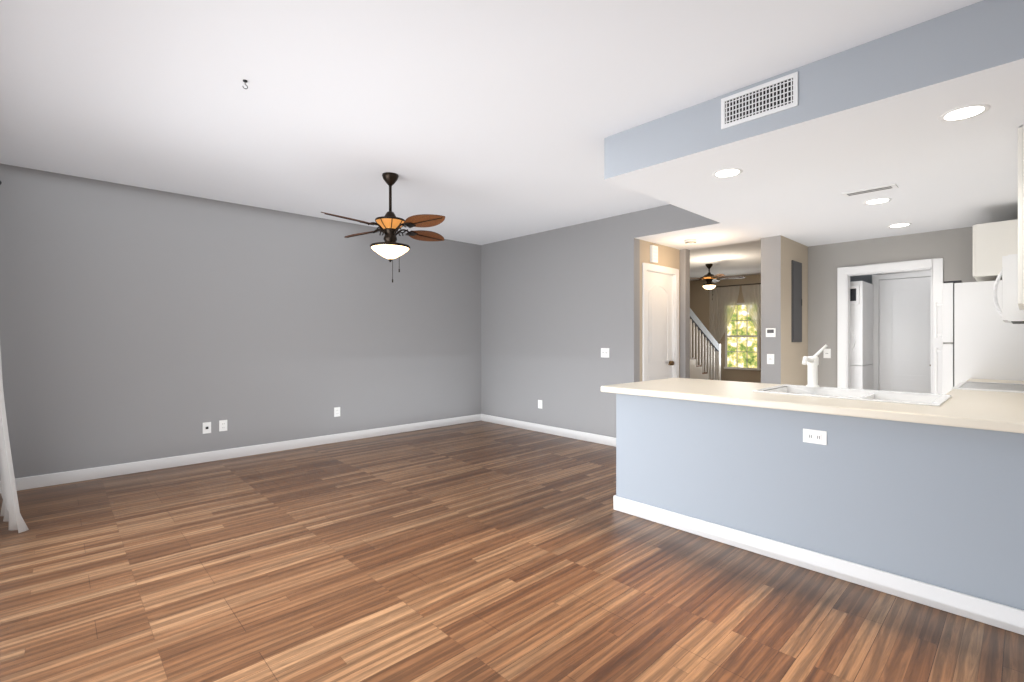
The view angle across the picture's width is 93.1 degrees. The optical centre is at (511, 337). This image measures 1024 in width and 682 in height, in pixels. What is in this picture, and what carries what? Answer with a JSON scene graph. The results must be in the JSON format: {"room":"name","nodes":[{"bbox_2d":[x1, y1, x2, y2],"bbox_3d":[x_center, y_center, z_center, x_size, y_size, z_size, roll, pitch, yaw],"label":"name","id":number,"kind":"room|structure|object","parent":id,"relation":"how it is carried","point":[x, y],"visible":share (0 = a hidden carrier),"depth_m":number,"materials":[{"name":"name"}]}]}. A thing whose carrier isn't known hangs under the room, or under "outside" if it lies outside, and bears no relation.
{"room":"empty living room","nodes":[
{"label":"empty living room","id":0,"kind":"room"},
{"bbox_2d":[0,163,480,477],"bbox_3d":[-2.452,-0.080,5.810,5.540,2.740,0.120,0,0,-43],"label":"wall","id":1,"kind":"structure","parent":0,"point":[137,324],"depth_m":5.03,"materials":[{"name":"grey paint"}]},
{"bbox_2d":[203,422,210,433],"bbox_3d":[-3.168,0.935,5.039,0.075,0.115,0.020,0,0,-43],"label":"outlet","id":2,"kind":"object","parent":1,"relation":"attached to","point":[206,427],"visible":1,"depth_m":5.04,"materials":[{"name":"white plastic"}]},
{"bbox_2d":[219,420,226,430],"bbox_3d":[-3.063,0.930,5.146,0.075,0.115,0.010,0,0,-43],"label":"electrical outlet","id":3,"kind":"object","parent":1,"relation":"attached to","point":[222,425],"visible":1,"depth_m":5.14,"materials":[{"name":"white plastic"}]},
{"bbox_2d":[0,414,480,492],"bbox_3d":[-2.405,1.238,5.760,5.300,0.105,0.016,0,0,-43],"label":"baseboard","id":4,"kind":"structure","parent":1,"relation":"attached to","point":[37,481],"depth_m":5.07,"materials":[{"name":"white wood"}]},
{"bbox_2d":[334,407,339,416],"bbox_3d":[-2.160,0.915,5.996,0.075,0.115,0.010,0,0,-43],"label":"electrical outlet","id":5,"kind":"object","parent":1,"relation":"attached to","point":[336,411],"visible":1,"depth_m":5.99,"materials":[{"name":"white plastic"}]},
{"bbox_2d":[0,0,982,279],"bbox_3d":[2.705,-1.500,5.332,12.390,0.100,7.890,0,0,-43],"label":"ceiling","id":6,"kind":"structure","parent":0,"point":[480,122],"depth_m":2.84,"materials":[{"name":"white paint"}]},
{"bbox_2d":[321,172,444,282],"bbox_3d":[-1.082,-0.969,4.312,0.957,0.962,0.957,0,0,-8],"label":"ceiling fan","id":7,"kind":"object","parent":6,"relation":"hanging from","point":[390,224],"visible":0.98,"depth_m":4.24,"materials":[{"name":"brown wood"}]},
{"bbox_2d":[690,264,744,299],"bbox_3d":[3.873,-1.093,9.575,1.216,0.714,1.209,0,0,-43],"label":"fan","id":8,"kind":"object","parent":6,"relation":"hanging from","point":[709,278],"visible":0.98,"depth_m":9.45,"materials":[{"name":"brown metal"}]},
{"bbox_2d":[0,421,1023,681],"bbox_3d":[2.705,1.340,5.332,12.390,0.100,7.890,0,0,-43],"label":"floor","id":9,"kind":"structure","parent":0,"point":[480,551],"depth_m":2.51,"materials":[{"name":"brown wood"}]},
{"bbox_2d":[690,308,720,379],"bbox_3d":[3.407,-0.129,10.594,3.210,2.837,0.928,0,0,-43],"label":"stair railing","id":10,"kind":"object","parent":9,"relation":"on","point":[697,371],"depth_m":10.82,"materials":[{"name":"white wood"}]},
{"bbox_2d":[616,393,1023,609],"bbox_3d":[1.659,0.848,2.803,0.120,0.885,2.425,0,0,-43],"label":"wall","id":11,"kind":"structure","parent":9,"relation":"on","point":[942,506],"depth_m":2.58,"materials":[{"name":"grey paint"}]},
{"bbox_2d":[601,345,1023,432],"bbox_3d":[2.108,0.668,3.280,1.628,1.243,2.498,0,0,-43],"label":"countertop","id":12,"kind":"structure","parent":11,"relation":"on","point":[991,410],"depth_m":2.87,"materials":[{"name":"beige"}]},
{"bbox_2d":[801,345,827,387],"bbox_3d":[2.094,0.196,3.380,0.278,0.299,0.118,0,0,-43],"label":"faucet","id":13,"kind":"object","parent":12,"relation":"on","point":[812,362],"depth_m":3.41,"materials":[{"name":"white plastic"}]},
{"bbox_2d":[752,384,951,432],"bbox_3d":[2.136,0.452,3.085,0.596,0.212,0.936,0,0,-43],"label":"sink","id":14,"kind":"object","parent":12,"relation":"in","point":[810,390],"depth_m":3.13,"materials":[{"name":"white ceramic"}]},
{"bbox_2d":[803,429,826,444],"bbox_3d":[1.678,0.548,2.689,0.010,0.075,0.115,0,0,-43],"label":"outlet","id":15,"kind":"object","parent":11,"relation":"attached to","point":[814,436],"visible":1,"depth_m":2.69,"materials":[{"name":"white plastic"}]},
{"bbox_2d":[613,495,1023,634],"bbox_3d":[1.604,1.238,2.763,0.016,0.105,2.441,0,0,-43],"label":"baseboard","id":16,"kind":"structure","parent":11,"relation":"attached to","point":[1005,617],"depth_m":2.57,"materials":[{"name":"white wood"}]},
{"bbox_2d":[850,281,872,389],"bbox_3d":[4.276,0.294,6.254,0.669,1.968,0.518,0,0,-43],"label":"stack","id":17,"kind":"object","parent":9,"relation":"on","point":[861,334],"visible":0.23,"depth_m":5.92,"materials":[{"name":"white metal"}]},
{"bbox_2d":[935,280,1023,393],"bbox_3d":[4.488,0.387,4.439,0.820,1.807,0.865,0,0,-43],"label":"fridge","id":18,"kind":"object","parent":9,"relation":"on","point":[983,337],"visible":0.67,"depth_m":4.27,"materials":[{"name":"white painted metal"}]},
{"bbox_2d":[952,381,1023,392],"bbox_3d":[3.586,0.740,3.458,0.761,1.100,0.718,0,0,-43],"label":"stove","id":19,"kind":"object","parent":9,"relation":"on","point":[992,386],"visible":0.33,"depth_m":3.53,"materials":[{"name":"white"}]},
{"bbox_2d":[967,379,1023,383],"bbox_3d":[4.083,0.825,3.876,0.532,0.931,0.658,0,0,-43],"label":"countertop","id":20,"kind":"structure","parent":9,"relation":"on","point":[997,381],"depth_m":4.00,"materials":[{"name":"beige"}]},
{"bbox_2d":[481,212,639,437],"bbox_3d":[0.504,-0.080,6.624,0.120,2.740,2.750,0,0,-43],"label":"wall","id":21,"kind":"structure","parent":0,"point":[560,308],"depth_m":6.37,"materials":[{"name":"grey paint"}]},
{"bbox_2d":[538,400,541,408],"bbox_3d":[0.385,0.910,6.656,0.010,0.115,0.075,0,0,-43],"label":"electrical outlet","id":22,"kind":"object","parent":21,"relation":"attached to","point":[540,404],"visible":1,"depth_m":6.65,"materials":[{"name":"white plastic"}]},
{"bbox_2d":[481,414,615,446],"bbox_3d":[0.460,1.238,6.572,0.016,0.105,2.734,0,0,-43],"label":"baseboard","id":23,"kind":"structure","parent":21,"relation":"attached to","point":[591,437],"depth_m":6.46,"materials":[{"name":"white wood"}]},
{"bbox_2d":[601,348,608,357],"bbox_3d":[1.125,0.180,5.870,0.010,0.115,0.120,0,0,-43],"label":"double light switch","id":24,"kind":"object","parent":21,"relation":"attached to","point":[604,352],"visible":1,"depth_m":5.86,"materials":[{"name":"white plastic"}]},
{"bbox_2d":[640,240,679,381],"bbox_3d":[1.796,-0.080,6.034,0.950,2.740,0.120,0,0,-43],"label":"wall","id":25,"kind":"structure","parent":0,"point":[669,257],"depth_m":5.97,"materials":[{"name":"beige paint"}]},
{"bbox_2d":[650,245,657,262],"bbox_3d":[1.715,-1.010,5.850,0.120,0.200,0.037,0,0,-43],"label":"door chime","id":26,"kind":"object","parent":25,"relation":"attached to","point":[653,253],"visible":1,"depth_m":5.82,"materials":[{"name":"white plastic"}]},
{"bbox_2d":[647,271,673,380],"bbox_3d":[1.826,0.239,6.009,0.688,2.086,0.090,0,0,-43],"label":"door","id":27,"kind":"structure","parent":25,"relation":"in","point":[660,362],"depth_m":6.03,"materials":[{"name":"white wood"}]},
{"bbox_2d":[642,263,678,380],"bbox_3d":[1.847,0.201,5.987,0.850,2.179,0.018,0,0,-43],"label":"trim","id":28,"kind":"structure","parent":25,"relation":"attached to","point":[657,268],"depth_m":5.78,"materials":[{"name":"white wood"}]},
{"bbox_2d":[680,249,689,377],"bbox_3d":[1.310,-0.080,7.329,0.120,2.740,2.830,0,0,-43],"label":"wall","id":29,"kind":"structure","parent":0,"point":[684,313],"depth_m":6.29,"materials":[{"name":"grey paint"}]},
{"bbox_2d":[690,274,760,382],"bbox_3d":[5.904,-0.080,10.882,0.120,2.740,3.960,0,0,-43],"label":"wall","id":30,"kind":"structure","parent":0,"point":[699,300],"depth_m":11.68,"materials":[{"name":"beige paint"}]},
{"bbox_2d":[715,283,760,286],"bbox_3d":[5.342,-1.230,11.300,0.125,0.050,1.730,0,0,-43],"label":"curtain rod","id":31,"kind":"object","parent":30,"relation":"attached to","point":[738,285],"visible":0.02,"depth_m":11.30,"materials":[{"name":"grey metal"}]},
{"bbox_2d":[709,286,739,378],"bbox_3d":[5.054,0.025,11.551,0.040,2.470,0.720,0,0,-43],"label":"curtain","id":32,"kind":"object","parent":31,"relation":"hanging from","point":[722,304],"visible":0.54,"depth_m":11.61,"materials":[{"name":"beige fabric"}]},
{"bbox_2d":[742,284,760,337],"bbox_3d":[5.575,0.025,10.998,0.040,2.470,0.720,0,0,-43],"label":"curtain","id":33,"kind":"object","parent":31,"relation":"hanging from","point":[752,296],"visible":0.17,"depth_m":11.05,"materials":[{"name":"beige fabric"}]},
{"bbox_2d":[724,303,760,369],"bbox_3d":[5.369,-0.040,11.326,0.050,1.560,0.820,0,0,-43],"label":"window","id":34,"kind":"structure","parent":30,"relation":"in","point":[742,344],"depth_m":11.33,"materials":[{"name":"white"}]},
{"bbox_2d":[761,235,807,385],"bbox_3d":[5.043,0.070,7.494,5.780,2.440,0.210,0,0,-43],"label":"wall","id":35,"kind":"structure","parent":0,"point":[779,253],"depth_m":5.55,"materials":[{"name":"beige paint"}]},
{"bbox_2d":[767,354,773,363],"bbox_3d":[2.936,0.240,5.508,0.010,0.115,0.075,0,0,-43],"label":"light switch","id":36,"kind":"object","parent":35,"relation":"attached to","point":[770,358],"visible":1,"depth_m":5.50,"materials":[{"name":"white plastic"}]},
{"bbox_2d":[766,328,775,336],"bbox_3d":[2.935,-0.060,5.500,0.024,0.100,0.100,0,0,-43],"label":"thermostat","id":37,"kind":"object","parent":35,"relation":"attached to","point":[770,332],"visible":0.93,"depth_m":5.49,"materials":[{"name":"white plastic"}]},
{"bbox_2d":[791,260,801,341],"bbox_3d":[3.406,-0.430,5.790,0.340,0.960,0.024,0,0,-43],"label":"panel","id":38,"kind":"object","parent":35,"relation":"attached to","point":[796,301],"visible":1,"depth_m":5.75,"materials":[{"name":"grey"}]},
{"bbox_2d":[604,0,1023,249],"bbox_3d":[3.003,-1.300,4.665,4.970,0.299,3.530,0,0,-43],"label":"ceiling","id":39,"kind":"structure","parent":0,"point":[865,115],"depth_m":3.07,"materials":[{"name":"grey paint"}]},
{"bbox_2d":[684,239,696,243],"bbox_3d":[2.093,-1.129,5.682,0.144,0.041,0.144,0,0,-43],"label":"ceiling light","id":40,"kind":"object","parent":39,"relation":"attached to","point":[689,241],"visible":1,"depth_m":5.64,"materials":[{"name":"white plastic"}]},
{"bbox_2d":[712,168,742,177],"bbox_3d":[1.501,-1.148,3.379,0.196,0.004,0.196,0,0,-43],"label":"recessed light","id":41,"kind":"object","parent":39,"relation":"in","point":[728,172],"visible":1,"depth_m":3.36,"materials":[{"name":"white"}]},
{"bbox_2d":[721,71,797,128],"bbox_3d":[1.390,-1.335,2.746,0.010,0.180,0.410,0,0,-43],"label":"ceiling vent","id":42,"kind":"object","parent":39,"relation":"in","point":[769,98],"visible":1,"depth_m":2.73,"materials":[{"name":"white metal"}]},
{"bbox_2d":[841,184,897,196],"bbox_3d":[2.779,-1.145,3.773,0.120,0.010,0.340,0,0,-43],"label":"ceiling vent","id":43,"kind":"object","parent":39,"relation":"in","point":[871,190],"visible":0.98,"depth_m":3.76,"materials":[{"name":"white metal"}]},
{"bbox_2d":[863,198,891,204],"bbox_3d":[3.071,-1.148,4.075,0.196,0.004,0.196,0,0,-43],"label":"recessed light","id":44,"kind":"object","parent":39,"relation":"in","point":[877,201],"visible":1,"depth_m":4.08,"materials":[{"name":"white"}]},
{"bbox_2d":[887,223,911,227],"bbox_3d":[3.953,-1.148,4.948,0.196,0.004,0.196,0,0,-43],"label":"recessed light","id":45,"kind":"object","parent":39,"relation":"in","point":[898,225],"visible":1,"depth_m":4.95,"materials":[{"name":"white"}]},
{"bbox_2d":[939,104,990,121],"bbox_3d":[2.309,-1.148,2.478,0.196,0.004,0.196,0,0,-43],"label":"recessed light","id":46,"kind":"object","parent":39,"relation":"in","point":[960,113],"visible":1,"depth_m":2.47,"materials":[{"name":"white"}]},
{"bbox_2d":[850,274,919,283],"bbox_3d":[5.142,0.070,5.931,0.120,2.440,2.200,0,0,-43],"label":"wall","id":47,"kind":"structure","parent":0,"point":[866,278],"depth_m":6.39,"materials":[{"name":"grey"}]},
{"bbox_2d":[872,270,930,389],"bbox_3d":[4.964,0.235,5.997,0.050,2.110,0.832,0,0,-43],"label":"trim","id":48,"kind":"structure","parent":47,"relation":"attached to","point":[899,275],"depth_m":6.24,"materials":[{"name":"white wood"}]},
{"bbox_2d":[879,277,930,393],"bbox_3d":[4.945,0.271,5.979,0.090,2.022,0.680,0,0,-43],"label":"door","id":49,"kind":"structure","parent":47,"relation":"in","point":[904,335],"depth_m":6.04,"materials":[{"name":"white wood"}]},
{"bbox_2d":[808,227,976,387],"bbox_3d":[4.565,0.070,5.305,0.120,2.440,2.320,0,0,-43],"label":"wall","id":50,"kind":"structure","parent":0,"point":[953,248],"depth_m":5.78,"materials":[{"name":"grey paint"}]},
{"bbox_2d":[823,349,830,357],"bbox_3d":[3.866,0.190,5.951,0.010,0.115,0.075,0,0,-43],"label":"light switch","id":51,"kind":"object","parent":50,"relation":"attached to","point":[826,353],"visible":0.95,"depth_m":5.95,"materials":[{"name":"white plastic"}]},
{"bbox_2d":[837,258,942,393],"bbox_3d":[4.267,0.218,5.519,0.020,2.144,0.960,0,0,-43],"label":"trim","id":52,"kind":"structure","parent":50,"relation":"attached to","point":[935,265],"depth_m":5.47,"materials":[{"name":"white wood"}]},
{"bbox_3d":[4.278,0.070,3.523,4.680,2.440,0.120,0,0,-43],"label":"wall","id":53,"kind":"structure","parent":0,"visible":0},
{"bbox_2d":[973,220,1012,280],"bbox_3d":[4.436,-0.770,4.195,0.410,0.459,0.636,0,0,-43],"label":"upper cabinet","id":54,"kind":"object","parent":53,"relation":"attached to","point":[994,243],"depth_m":4.20,"materials":[{"name":"white wood"}]},
{"bbox_2d":[993,254,1023,323],"bbox_3d":[3.670,-0.329,3.368,0.758,0.446,0.481,0,0,-43],"label":"microwave","id":55,"kind":"object","parent":53,"relation":"attached to","point":[1011,313],"visible":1,"depth_m":3.21,"materials":[{"name":"white"}]},
{"bbox_2d":[1013,125,1023,308],"bbox_3d":[3.005,-0.663,2.642,0.398,0.967,0.340,0,0,-43],"label":"upper cabinet","id":56,"kind":"object","parent":53,"relation":"attached to","point":[1018,224],"depth_m":2.63,"materials":[{"name":"white wood"}]},
{"bbox_3d":[-2.517,-1.180,2.128,0.155,0.050,4.200,0,0,-43],"label":"curtain rod","id":57,"kind":"object","parent":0,"visible":0},
{"bbox_2d":[0,347,28,532],"bbox_3d":[-3.534,0.063,3.402,0.223,2.446,0.700,0,0,-43],"label":"curtain","id":58,"kind":"object","parent":57,"relation":"hanging from","point":[10,512],"visible":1,"depth_m":3.21,"materials":[{"name":"white fabric"}]}
]}

